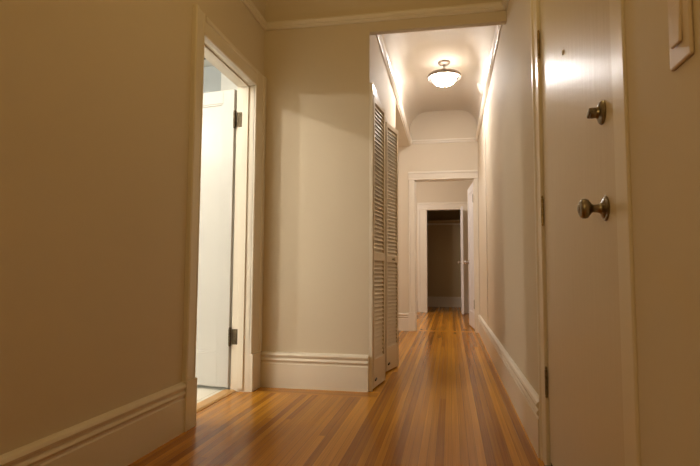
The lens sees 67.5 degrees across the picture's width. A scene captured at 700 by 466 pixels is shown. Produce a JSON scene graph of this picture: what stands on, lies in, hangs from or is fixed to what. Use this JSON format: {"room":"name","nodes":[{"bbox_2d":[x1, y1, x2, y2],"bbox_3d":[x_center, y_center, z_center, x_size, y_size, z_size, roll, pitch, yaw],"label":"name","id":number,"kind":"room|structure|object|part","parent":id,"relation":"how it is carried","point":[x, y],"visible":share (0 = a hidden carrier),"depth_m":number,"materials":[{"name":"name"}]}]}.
{"room":"apartment hallway","nodes":[
{"label":"apartment hallway","id":0,"kind":"room"},
{"bbox_2d":[0,0,264,454],"bbox_3d":[-2.174,-0.645,1.947,2.410,3.100,6.300,-1,-4,11],"label":"wall","id":1,"kind":"structure","parent":0,"point":[95,94],"depth_m":1.93,"materials":[{"name":"beige paint"}]},
{"bbox_2d":[0,382,185,465],"bbox_3d":[-1.188,0.690,0.558,0.027,0.236,4.152,-1,-4,11],"label":"baseboard","id":2,"kind":"structure","parent":1,"relation":"attached to","point":[120,436],"depth_m":2.02,"materials":[{"name":"white paint"}]},
{"bbox_2d":[195,89,241,386],"bbox_3d":[-1.113,0.019,3.574,0.782,1.988,0.107,-1,-5,19],"label":"door","id":3,"kind":"structure","parent":1,"relation":"in","point":[217,191],"depth_m":3.52,"materials":[{"name":"white paint"}]},
{"bbox_3d":[-0.751,-0.043,3.484,0.037,1.550,0.005,-1,-4,11],"label":"hinge plate","id":4,"kind":"part","parent":3,"relation":"part of","materials":[{"name":"brown metal"}]},
{"bbox_2d":[181,4,266,431],"bbox_3d":[-0.763,-0.068,3.137,0.149,2.145,1.051,-1,-4,11],"label":"door frame","id":5,"kind":"structure","parent":1,"relation":"attached to","point":[203,28],"depth_m":3.42,"materials":[{"name":"white paint"}]},
{"bbox_2d":[221,73,236,90],"bbox_3d":[-1.107,-0.230,4.801,0.210,2.720,0.048,-1,-4,11],"label":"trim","id":6,"kind":"structure","parent":1,"relation":"attached to","point":[226,84],"depth_m":4.87,"materials":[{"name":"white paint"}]},
{"bbox_2d":[241,0,504,30],"bbox_3d":[-0.275,-1.675,1.076,1.669,0.052,5.149,-1,-4,11],"label":"rail","id":7,"kind":"object","parent":1,"relation":"attached to","point":[489,6],"visible":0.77,"depth_m":3.56,"materials":[{"name":"white paint"}]},
{"bbox_2d":[204,59,212,66],"bbox_3d":[-2.030,-1.771,3.079,2.289,0.080,4.200,-1,-4,11],"label":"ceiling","id":8,"kind":"structure","parent":0,"point":[206,62],"depth_m":4.91,"materials":[{"name":"white paint"}]},
{"bbox_2d":[230,108,236,388],"bbox_3d":[-2.047,-0.419,2.926,2.289,2.800,4.100,-1,-4,11],"label":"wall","id":9,"kind":"structure","parent":0,"point":[236,108],"depth_m":3.50,"materials":[{"name":"white paint"}]},
{"bbox_2d":[128,307,544,465],"bbox_3d":[-0.117,1.230,5.466,5.100,0.080,14.250,-1,-4,11],"label":"floor","id":10,"kind":"structure","parent":0,"point":[446,402],"depth_m":2.74,"materials":[{"name":"brown wood"}]},
{"bbox_2d":[196,389,235,412],"bbox_3d":[-0.857,0.995,3.038,0.092,0.011,0.756,-1,-4,11],"label":"threshold","id":11,"kind":"object","parent":10,"relation":"on","point":[224,393],"visible":0.55,"depth_m":3.16,"materials":[{"name":"brown wood"}]},
{"bbox_2d":[253,0,445,16],"bbox_3d":[-0.273,-1.964,1.098,1.669,0.420,5.149,-1,-4,11],"label":"ceiling","id":12,"kind":"structure","parent":0,"point":[268,8],"depth_m":3.68,"materials":[{"name":"beige paint"}]},
{"bbox_2d":[262,0,506,354],"bbox_3d":[0.148,-0.509,3.558,1.789,3.100,0.050,-1,-4,11],"label":"wall","id":13,"kind":"structure","parent":0,"point":[316,256],"depth_m":3.58,"materials":[{"name":"beige paint"}]},
{"bbox_2d":[260,351,368,391],"bbox_3d":[-0.254,0.919,3.485,0.760,0.236,0.027,-1,-4,11],"label":"baseboard","id":14,"kind":"structure","parent":13,"relation":"attached to","point":[293,370],"depth_m":3.47,"materials":[{"name":"white paint"}]},
{"bbox_2d":[370,34,409,153],"bbox_3d":[0.430,-0.369,5.372,0.100,3.100,3.685,-1,-4,11],"label":"wall","id":15,"kind":"structure","parent":0,"point":[379,77],"depth_m":4.49,"materials":[{"name":"beige paint"}]},
{"bbox_2d":[373,96,385,388],"bbox_3d":[0.219,0.066,3.814,0.073,1.970,0.602,-1,-4,11],"label":"bifold door","id":16,"kind":"structure","parent":15,"relation":"in","point":[379,175],"depth_m":3.69,"materials":[{"name":"beige paint"}]},
{"bbox_3d":[0.251,0.077,3.962,0.034,1.970,0.297,0,-4,4],"label":"panel","id":17,"kind":"part","parent":16,"relation":"part of","materials":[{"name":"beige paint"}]},
{"bbox_2d":[369,83,389,391],"bbox_3d":[0.264,0.056,4.149,0.024,2.065,1.336,-1,-4,11],"label":"door frame","id":18,"kind":"structure","parent":15,"relation":"attached to","point":[372,91],"depth_m":3.50,"materials":[{"name":"white paint"}]},
{"bbox_2d":[386,122,398,370],"bbox_3d":[0.357,0.112,4.405,0.097,1.970,0.575,-1,-4,11],"label":"bifold door","id":19,"kind":"structure","parent":15,"relation":"in","point":[392,339],"depth_m":4.27,"materials":[{"name":"beige paint"}]},
{"bbox_3d":[0.384,0.122,4.544,0.034,1.970,0.290,0,-4,-2],"label":"panel","id":20,"kind":"part","parent":19,"relation":"part of","materials":[{"name":"beige paint"}]},
{"bbox_2d":[376,34,411,144],"bbox_3d":[0.504,-1.381,5.451,0.034,0.052,3.657,-1,-4,11],"label":"rail","id":21,"kind":"object","parent":15,"relation":"attached to","point":[379,37],"visible":0.66,"depth_m":4.89,"materials":[{"name":"white paint"}]},
{"bbox_2d":[395,127,401,146],"bbox_3d":[-0.616,-1.315,6.520,2.369,0.100,1.972,-1,-4,11],"label":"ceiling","id":22,"kind":"structure","parent":0,"point":[399,140],"depth_m":7.04,"materials":[{"name":"beige paint"}]},
{"bbox_2d":[398,110,479,312],"bbox_3d":[0.021,-0.217,7.381,3.478,3.100,0.120,-1,-4,11],"label":"wall","id":23,"kind":"structure","parent":0,"point":[448,124],"depth_m":7.16,"materials":[{"name":"beige paint"}]},
{"bbox_2d":[398,313,407,330],"bbox_3d":[-0.412,1.209,7.279,2.440,0.236,0.027,-1,-4,11],"label":"baseboard","id":24,"kind":"structure","parent":23,"relation":"attached to","point":[402,317],"depth_m":7.06,"materials":[{"name":"white paint"}]},
{"bbox_2d":[408,170,479,332],"bbox_3d":[1.263,0.239,7.096,0.935,2.160,0.152,-1,-4,11],"label":"door frame","id":25,"kind":"structure","parent":23,"relation":"attached to","point":[457,174],"depth_m":7.08,"materials":[{"name":"white paint"}]},
{"bbox_2d":[412,137,475,143],"bbox_3d":[1.274,-1.258,7.144,0.909,0.052,0.034,-1,-4,11],"label":"rail","id":26,"kind":"object","parent":23,"relation":"attached to","point":[450,140],"visible":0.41,"depth_m":7.13,"materials":[{"name":"white paint"}]},
{"bbox_2d":[383,25,495,127],"bbox_3d":[0.936,-1.728,5.395,0.909,0.300,3.657,-1,-4,11],"label":"ceiling","id":27,"kind":"structure","parent":0,"point":[413,55],"depth_m":5.50,"materials":[{"name":"paint"}]},
{"bbox_2d":[427,60,460,86],"bbox_3d":[0.993,-1.671,5.525,0.352,0.274,0.352,-1,-4,11],"label":"ceiling lamp","id":28,"kind":"object","parent":27,"relation":"attached to","point":[443,77],"visible":1,"depth_m":5.45,"materials":[{"name":"white glass"}]},
{"bbox_3d":[0.993,-1.600,5.520,0.256,0.092,0.256,-1,-4,11],"label":"lamp shade","id":29,"kind":"part","parent":28,"relation":"part of","materials":[{"name":"white glass"}]},
{"bbox_2d":[477,83,482,92],"bbox_3d":[1.463,-1.626,5.855,0.082,0.131,0.140,-1,-4,11],"label":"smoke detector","id":30,"kind":"object","parent":27,"relation":"attached to","point":[479,86],"visible":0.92,"depth_m":5.81,"materials":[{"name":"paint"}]},
{"bbox_2d":[427,210,460,296],"bbox_3d":[2.088,0.282,11.462,1.600,2.750,1.784,-1,-4,11],"label":"wall","id":31,"kind":"structure","parent":0,"point":[443,241],"depth_m":12.23,"materials":[{"name":"beige paint"}]},
{"bbox_2d":[427,223,459,224],"bbox_3d":[2.238,-0.212,12.270,1.400,0.050,0.020,-1,-4,11],"label":"trim","id":32,"kind":"structure","parent":31,"relation":"attached to","point":[427,223],"depth_m":12.27,"materials":[{"name":"white paint"}]},
{"bbox_2d":[427,220,459,222],"bbox_3d":[2.195,-0.264,12.048,1.400,0.020,0.480,-1,-4,11],"label":"closet shelf","id":33,"kind":"object","parent":31,"relation":"attached to","point":[428,221],"visible":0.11,"depth_m":11.95,"materials":[{"name":"beige paint"}]},
{"bbox_2d":[428,296,460,306],"bbox_3d":[2.227,1.595,12.129,1.400,0.236,0.027,-1,-4,11],"label":"baseboard","id":34,"kind":"structure","parent":31,"relation":"attached to","point":[432,301],"depth_m":12.13,"materials":[{"name":"white paint"}]},
{"bbox_2d":[416,181,472,311],"bbox_3d":[1.664,0.162,10.581,3.500,2.850,0.120,-1,-4,11],"label":"wall","id":35,"kind":"structure","parent":0,"point":[438,191],"depth_m":10.56,"materials":[{"name":"beige paint"}]},
{"bbox_2d":[417,202,468,312],"bbox_3d":[1.872,0.483,10.504,1.021,2.200,0.152,-1,-4,11],"label":"door frame","id":36,"kind":"structure","parent":35,"relation":"attached to","point":[422,208],"depth_m":10.49,"materials":[{"name":"white paint"}]},
{"bbox_2d":[458,206,466,313],"bbox_3d":[2.152,0.525,10.053,0.178,2.008,0.642,-1,-4,11],"label":"door","id":37,"kind":"structure","parent":35,"relation":"in","point":[461,209],"depth_m":9.77,"materials":[{"name":"white paint"}]},
{"bbox_2d":[478,0,699,465],"bbox_3d":[0.972,-0.570,2.705,0.150,3.100,8.976,-1,-4,11],"label":"wall","id":38,"kind":"structure","parent":0,"point":[664,103],"depth_m":1.03,"materials":[{"name":"beige paint"}]},
{"bbox_2d":[464,182,475,328],"bbox_3d":[1.738,0.319,7.412,0.178,2.015,0.872,0,-4,7],"label":"door","id":39,"kind":"structure","parent":38,"relation":"in","point":[470,262],"depth_m":7.52,"materials":[{"name":"white paint"}]},
{"bbox_2d":[484,106,487,325],"bbox_3d":[1.423,-0.193,5.473,0.008,2.304,0.025,-1,-4,11],"label":"trim","id":40,"kind":"structure","parent":38,"relation":"attached to","point":[484,106],"depth_m":5.46,"materials":[{"name":"white paint"}]},
{"bbox_2d":[475,25,501,141],"bbox_3d":[1.364,-1.389,5.287,0.034,0.052,3.657,-1,-4,11],"label":"rail","id":41,"kind":"object","parent":38,"relation":"attached to","point":[498,27],"visible":0.66,"depth_m":4.69,"materials":[{"name":"white paint"}]},
{"bbox_2d":[502,0,508,9],"bbox_3d":[0.528,-1.683,0.922,0.034,0.052,5.149,-1,-4,11],"label":"rail","id":42,"kind":"object","parent":38,"relation":"attached to","point":[504,2],"visible":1,"depth_m":3.38,"materials":[{"name":"white paint"}]},
{"bbox_2d":[478,315,539,457],"bbox_3d":[1.248,1.009,4.548,0.027,0.236,4.782,-1,-4,11],"label":"baseboard","id":43,"kind":"structure","parent":38,"relation":"attached to","point":[525,400],"depth_m":2.93,"materials":[{"name":"white paint"}]},
{"bbox_2d":[537,0,624,465],"bbox_3d":[0.697,-0.139,1.685,0.111,2.051,0.969,-1,-4,11],"label":"door","id":44,"kind":"structure","parent":38,"relation":"in","point":[584,374],"depth_m":1.55,"materials":[{"name":"beige paint"}]},
{"bbox_3d":[0.604,-0.061,1.308,0.067,0.064,0.064,-1,-4,11],"label":"knob","id":45,"kind":"part","parent":44,"relation":"part of","materials":[{"name":"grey metal"}]},
{"bbox_2d":[530,0,640,465],"bbox_3d":[0.773,-0.197,1.687,0.166,2.198,1.181,-1,-4,11],"label":"door frame","id":46,"kind":"structure","parent":38,"relation":"attached to","point":[632,452],"depth_m":1.17,"materials":[{"name":"white paint"}]},
{"bbox_2d":[667,0,693,70],"bbox_3d":[0.539,-0.342,0.861,0.014,0.130,0.080,-1,-4,11],"label":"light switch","id":47,"kind":"object","parent":38,"relation":"attached to","point":[680,12],"visible":1,"depth_m":0.85,"materials":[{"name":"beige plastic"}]}
]}

